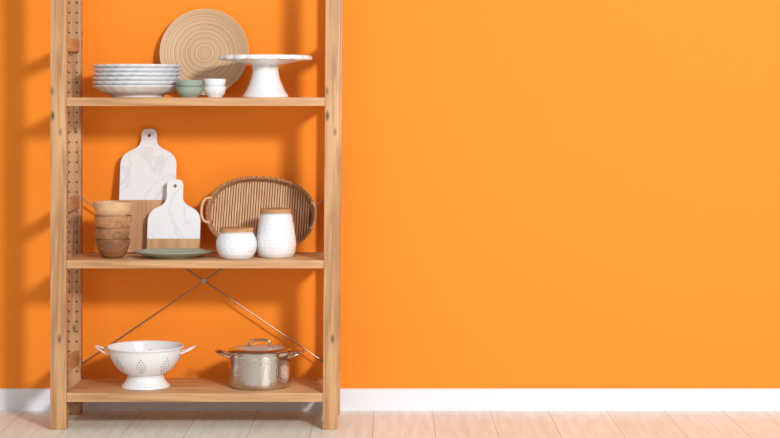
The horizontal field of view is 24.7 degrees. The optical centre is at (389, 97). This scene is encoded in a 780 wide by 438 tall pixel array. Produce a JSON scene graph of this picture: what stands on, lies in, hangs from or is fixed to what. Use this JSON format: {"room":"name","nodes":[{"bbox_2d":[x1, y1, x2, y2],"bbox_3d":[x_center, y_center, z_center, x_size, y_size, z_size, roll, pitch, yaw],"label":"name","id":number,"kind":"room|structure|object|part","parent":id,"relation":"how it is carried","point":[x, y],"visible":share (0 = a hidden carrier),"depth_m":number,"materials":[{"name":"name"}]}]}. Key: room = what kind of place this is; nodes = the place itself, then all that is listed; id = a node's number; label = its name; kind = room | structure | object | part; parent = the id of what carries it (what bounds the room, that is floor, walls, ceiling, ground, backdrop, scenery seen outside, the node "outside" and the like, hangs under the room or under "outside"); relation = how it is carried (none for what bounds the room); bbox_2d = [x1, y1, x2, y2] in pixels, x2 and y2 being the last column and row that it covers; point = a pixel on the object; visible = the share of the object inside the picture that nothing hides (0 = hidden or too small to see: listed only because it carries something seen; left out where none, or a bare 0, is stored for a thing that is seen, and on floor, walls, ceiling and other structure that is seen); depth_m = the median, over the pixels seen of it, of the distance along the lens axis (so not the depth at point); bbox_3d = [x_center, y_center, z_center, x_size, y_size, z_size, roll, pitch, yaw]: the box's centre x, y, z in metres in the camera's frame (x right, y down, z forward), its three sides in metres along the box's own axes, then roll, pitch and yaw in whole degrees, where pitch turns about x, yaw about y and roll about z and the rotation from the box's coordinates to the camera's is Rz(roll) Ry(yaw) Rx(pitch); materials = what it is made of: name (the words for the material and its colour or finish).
{"room":"kitchen","nodes":[
{"label":"kitchen","id":0,"kind":"room"},
{"bbox_2d":[0,0,779,387],"bbox_3d":[0.000,-0.382,5.872,9.000,2.800,0.100,0,0,0],"label":"wall","id":1,"kind":"structure","parent":0,"point":[536,193],"depth_m":5.82,"materials":[{"name":"orange paint"}]},
{"bbox_2d":[0,388,779,410],"bbox_3d":[0.000,0.983,5.816,9.000,0.070,0.013,0,0,0],"label":"baseboard","id":2,"kind":"structure","parent":1,"relation":"attached to","point":[11,399],"depth_m":5.81,"materials":[{"name":"white paint"}]},
{"bbox_2d":[0,411,779,437],"bbox_3d":[0.000,1.068,2.170,9.000,0.100,7.400,0,0,0],"label":"floor","id":3,"kind":"structure","parent":0,"point":[13,424],"depth_m":5.58,"materials":[{"name":"brown wood"}]},
{"bbox_2d":[50,0,342,429],"bbox_3d":[-0.596,0.123,5.625,0.894,1.790,0.310,0,0,0],"label":"shelving unit","id":4,"kind":"object","parent":3,"relation":"on","point":[69,389],"visible":1,"depth_m":5.47,"materials":[{"name":"brown wood"}]},
{"bbox_3d":[-1.018,0.123,5.492,0.050,1.790,0.044,0,0,0],"label":"post","id":5,"kind":"part","parent":4,"relation":"part of","materials":[{"name":"brown wood"}]},
{"bbox_3d":[-1.018,0.123,5.748,0.050,1.790,0.044,0,0,0],"label":"post","id":6,"kind":"part","parent":4,"relation":"part of","materials":[{"name":"brown wood"}]},
{"bbox_2d":[95,238,130,257],"bbox_3d":[-0.864,0.468,5.560,0.109,0.058,0.109,0,0,0],"label":"wooden bowl","id":7,"kind":"object","parent":4,"relation":"on","point":[106,248],"visible":0.95,"depth_m":5.52,"materials":[{"name":"brown wood"}]},
{"bbox_2d":[95,227,130,239],"bbox_3d":[-0.865,0.434,5.560,0.112,0.058,0.112,0,0,27],"label":"wooden bowl","id":8,"kind":"object","parent":7,"relation":"on","point":[101,234],"visible":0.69,"depth_m":5.51,"materials":[{"name":"beige wood"}]},
{"bbox_2d":[94,215,131,228],"bbox_3d":[-0.863,0.395,5.560,0.118,0.058,0.118,0,0,-36],"label":"wooden bowl","id":9,"kind":"object","parent":8,"relation":"on","point":[123,222],"visible":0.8,"depth_m":5.51,"materials":[{"name":"brown wood"}]},
{"bbox_2d":[93,200,132,216],"bbox_3d":[-0.864,0.352,5.560,0.124,0.058,0.124,0,0,-9],"label":"wooden bowl","id":10,"kind":"object","parent":9,"relation":"on","point":[111,208],"visible":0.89,"depth_m":5.51,"materials":[{"name":"brown wood"}]},
{"bbox_2d":[92,85,177,96],"bbox_3d":[-0.796,-0.021,5.620,0.284,0.038,0.281,0,0,0],"label":"plate","id":11,"kind":"object","parent":4,"relation":"on","point":[113,90],"visible":0.97,"depth_m":5.52,"materials":[{"name":"white ceramic"}]},
{"bbox_2d":[92,81,176,84],"bbox_3d":[-0.796,-0.034,5.620,0.284,0.038,0.281,0,0,-21],"label":"plate","id":12,"kind":"object","parent":11,"relation":"on","point":[94,82],"visible":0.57,"depth_m":5.50,"materials":[{"name":"white ceramic"}]},
{"bbox_2d":[92,77,181,80],"bbox_3d":[-0.797,-0.047,5.620,0.284,0.038,0.281,0,0,-42],"label":"plate","id":13,"kind":"object","parent":12,"relation":"on","point":[94,78],"visible":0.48,"depth_m":5.50,"materials":[{"name":"white ceramic"}]},
{"bbox_2d":[92,72,181,76],"bbox_3d":[-0.796,-0.060,5.620,0.281,0.038,0.284,0,0,26],"label":"plate","id":14,"kind":"object","parent":13,"relation":"on","point":[104,74],"visible":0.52,"depth_m":5.50,"materials":[{"name":"white ceramic"}]},
{"bbox_2d":[92,68,181,72],"bbox_3d":[-0.796,-0.073,5.620,0.281,0.038,0.284,0,0,5],"label":"plate","id":15,"kind":"object","parent":14,"relation":"on","point":[97,70],"visible":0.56,"depth_m":5.50,"materials":[{"name":"white ceramic"}]},
{"bbox_2d":[92,64,181,68],"bbox_3d":[-0.797,-0.086,5.620,0.281,0.038,0.284,0,0,-16],"label":"plate","id":16,"kind":"object","parent":15,"relation":"on","point":[175,66],"visible":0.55,"depth_m":5.50,"materials":[{"name":"white ceramic"}]},
{"bbox_2d":[95,340,195,389],"bbox_3d":[-0.767,0.840,5.595,0.243,0.128,0.243,0,0,-45],"label":"colander","id":17,"kind":"object","parent":4,"relation":"on","point":[145,363],"visible":1,"depth_m":5.53,"materials":[{"name":"white metal"}]},
{"bbox_3d":[-0.902,0.788,5.595,0.047,0.025,0.065,0,0,0],"label":"handle","id":18,"kind":"part","parent":17,"relation":"part of","materials":[{"name":"white metal"}]},
{"bbox_3d":[-0.632,0.788,5.595,0.047,0.025,0.065,0,0,0],"label":"handle","id":19,"kind":"part","parent":17,"relation":"part of","materials":[{"name":"white metal"}]},
{"bbox_2d":[119,129,176,252],"bbox_3d":[-0.783,0.299,5.762,0.181,0.397,0.104,0,0,0],"label":"cutting board","id":20,"kind":"object","parent":4,"relation":"on","point":[146,170],"visible":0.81,"depth_m":5.76,"materials":[{"name":"white stone"}]},
{"bbox_2d":[134,248,212,258],"bbox_3d":[-0.676,0.487,5.570,0.248,0.020,0.188,0,0,0],"label":"oval plate","id":21,"kind":"object","parent":4,"relation":"on","point":[159,253],"visible":1,"depth_m":5.54,"materials":[{"name":"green ceramic"}]},
{"bbox_2d":[147,179,200,248],"bbox_3d":[-0.689,0.380,5.702,0.168,0.236,0.070,0,0,0],"label":"cutting board","id":22,"kind":"object","parent":4,"relation":"on","point":[173,224],"visible":0.86,"depth_m":5.69,"materials":[{"name":"white stone"}]},
{"bbox_2d":[176,87,202,96],"bbox_3d":[-0.622,-0.018,5.530,0.083,0.032,0.083,0,0,0],"label":"bowl","id":23,"kind":"object","parent":4,"relation":"on","point":[182,91],"visible":1,"depth_m":5.50,"materials":[{"name":"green ceramic"}]},
{"bbox_2d":[176,80,202,86],"bbox_3d":[-0.622,-0.040,5.530,0.083,0.032,0.083,0,0,44],"label":"bowl","id":24,"kind":"object","parent":23,"relation":"on","point":[180,83],"visible":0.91,"depth_m":5.50,"materials":[{"name":"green ceramic"}]},
{"bbox_2d":[160,9,248,95],"bbox_3d":[-0.601,-0.149,5.775,0.288,0.282,0.075,0,0,0],"label":"plate","id":25,"kind":"object","parent":4,"relation":"on","point":[195,41],"visible":0.91,"depth_m":5.79,"materials":[{"name":"beige wood"}]},
{"bbox_2d":[203,86,225,96],"bbox_3d":[-0.545,-0.019,5.545,0.071,0.034,0.071,0,0,0],"label":"bowl","id":26,"kind":"object","parent":4,"relation":"on","point":[210,91],"visible":1,"depth_m":5.52,"materials":[{"name":"white ceramic"}]},
{"bbox_2d":[203,79,225,85],"bbox_3d":[-0.545,-0.043,5.545,0.071,0.034,0.071,0,0,44],"label":"bowl","id":27,"kind":"object","parent":26,"relation":"on","point":[207,82],"visible":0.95,"depth_m":5.52,"materials":[{"name":"white ceramic"}]},
{"bbox_2d":[216,226,256,258],"bbox_3d":[-0.477,0.450,5.540,0.127,0.095,0.127,0,0,0],"label":"ceramic jar","id":28,"kind":"object","parent":4,"relation":"on","point":[232,242],"visible":1,"depth_m":5.49,"materials":[{"name":"ceramic"}]},
{"bbox_3d":[-0.477,0.408,5.540,0.107,0.012,0.107,0,0,0],"label":"lid","id":29,"kind":"part","parent":28,"relation":"part of","materials":[{"name":"brown wood"}]},
{"bbox_2d":[200,176,316,244],"bbox_3d":[-0.420,0.370,5.729,0.373,0.237,0.087,0,0,2],"label":"wicker tray","id":30,"kind":"object","parent":4,"relation":"on","point":[238,201],"visible":0.7,"depth_m":5.75,"materials":[{"name":"brown wicker"}]},
{"bbox_3d":[-0.590,0.359,5.713,0.037,0.089,0.014,0,-12,0],"label":"handle","id":31,"kind":"part","parent":30,"relation":"part of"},
{"bbox_3d":[-0.245,0.376,5.709,0.023,0.089,0.014,0,-12,0],"label":"handle","id":32,"kind":"part","parent":30,"relation":"part of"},
{"bbox_2d":[215,339,304,390],"bbox_3d":[-0.408,0.830,5.600,0.241,0.149,0.201,0,0,37],"label":"cooking pot","id":33,"kind":"object","parent":4,"relation":"on","point":[254,367],"visible":1,"depth_m":5.52,"materials":[{"name":"silver metal"}]},
{"bbox_3d":[-0.523,0.803,5.600,0.051,0.025,0.082,0,0,0],"label":"handle","id":34,"kind":"part","parent":33,"relation":"part of","materials":[{"name":"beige metal"}]},
{"bbox_3d":[-0.408,0.848,5.600,0.201,0.113,0.201,0,0,0],"label":"pot","id":35,"kind":"part","parent":33,"relation":"part of","materials":[{"name":"silver metal"}]},
{"bbox_3d":[-0.408,0.769,5.600,0.084,0.027,0.016,0,0,0],"label":"lid handle","id":36,"kind":"part","parent":33,"relation":"part of","materials":[{"name":"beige metal"}]},
{"bbox_3d":[-0.408,0.783,5.600,0.157,0.008,0.157,0,0,0],"label":"lid glass","id":37,"kind":"part","parent":33,"relation":"part of","materials":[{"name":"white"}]},
{"bbox_3d":[-0.293,0.803,5.600,0.051,0.025,0.082,0,0,0],"label":"handle","id":38,"kind":"part","parent":33,"relation":"part of","materials":[{"name":"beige metal"}]},
{"bbox_2d":[218,54,312,96],"bbox_3d":[-0.390,-0.068,5.585,0.295,0.132,0.292,0,0,0],"label":"cake stand","id":39,"kind":"object","parent":4,"relation":"on","point":[265,81],"visible":1,"depth_m":5.53,"materials":[{"name":"white ceramic"}]},
{"bbox_3d":[-0.390,-0.118,5.585,0.295,0.032,0.292,0,0,0],"label":"serving plate","id":40,"kind":"part","parent":39,"relation":"part of","materials":[{"name":"white ceramic"}]},
{"bbox_2d":[256,208,295,257],"bbox_3d":[-0.357,0.422,5.590,0.127,0.151,0.127,0,0,0],"label":"ceramic jar","id":41,"kind":"object","parent":4,"relation":"on","point":[275,237],"visible":1,"depth_m":5.54,"materials":[{"name":"ceramic"}]},
{"bbox_3d":[-0.357,0.353,5.590,0.100,0.012,0.100,0,0,0],"label":"lid","id":42,"kind":"part","parent":41,"relation":"part of","materials":[{"name":"brown wood"}]},
{"bbox_3d":[-0.178,0.123,5.492,0.046,1.790,0.044,0,0,0],"label":"post","id":43,"kind":"part","parent":4,"relation":"part of","materials":[{"name":"brown wood"}]},
{"bbox_3d":[-0.178,0.123,5.748,0.046,1.790,0.044,0,0,0],"label":"post","id":44,"kind":"part","parent":4,"relation":"part of","materials":[{"name":"brown wood"}]}
]}

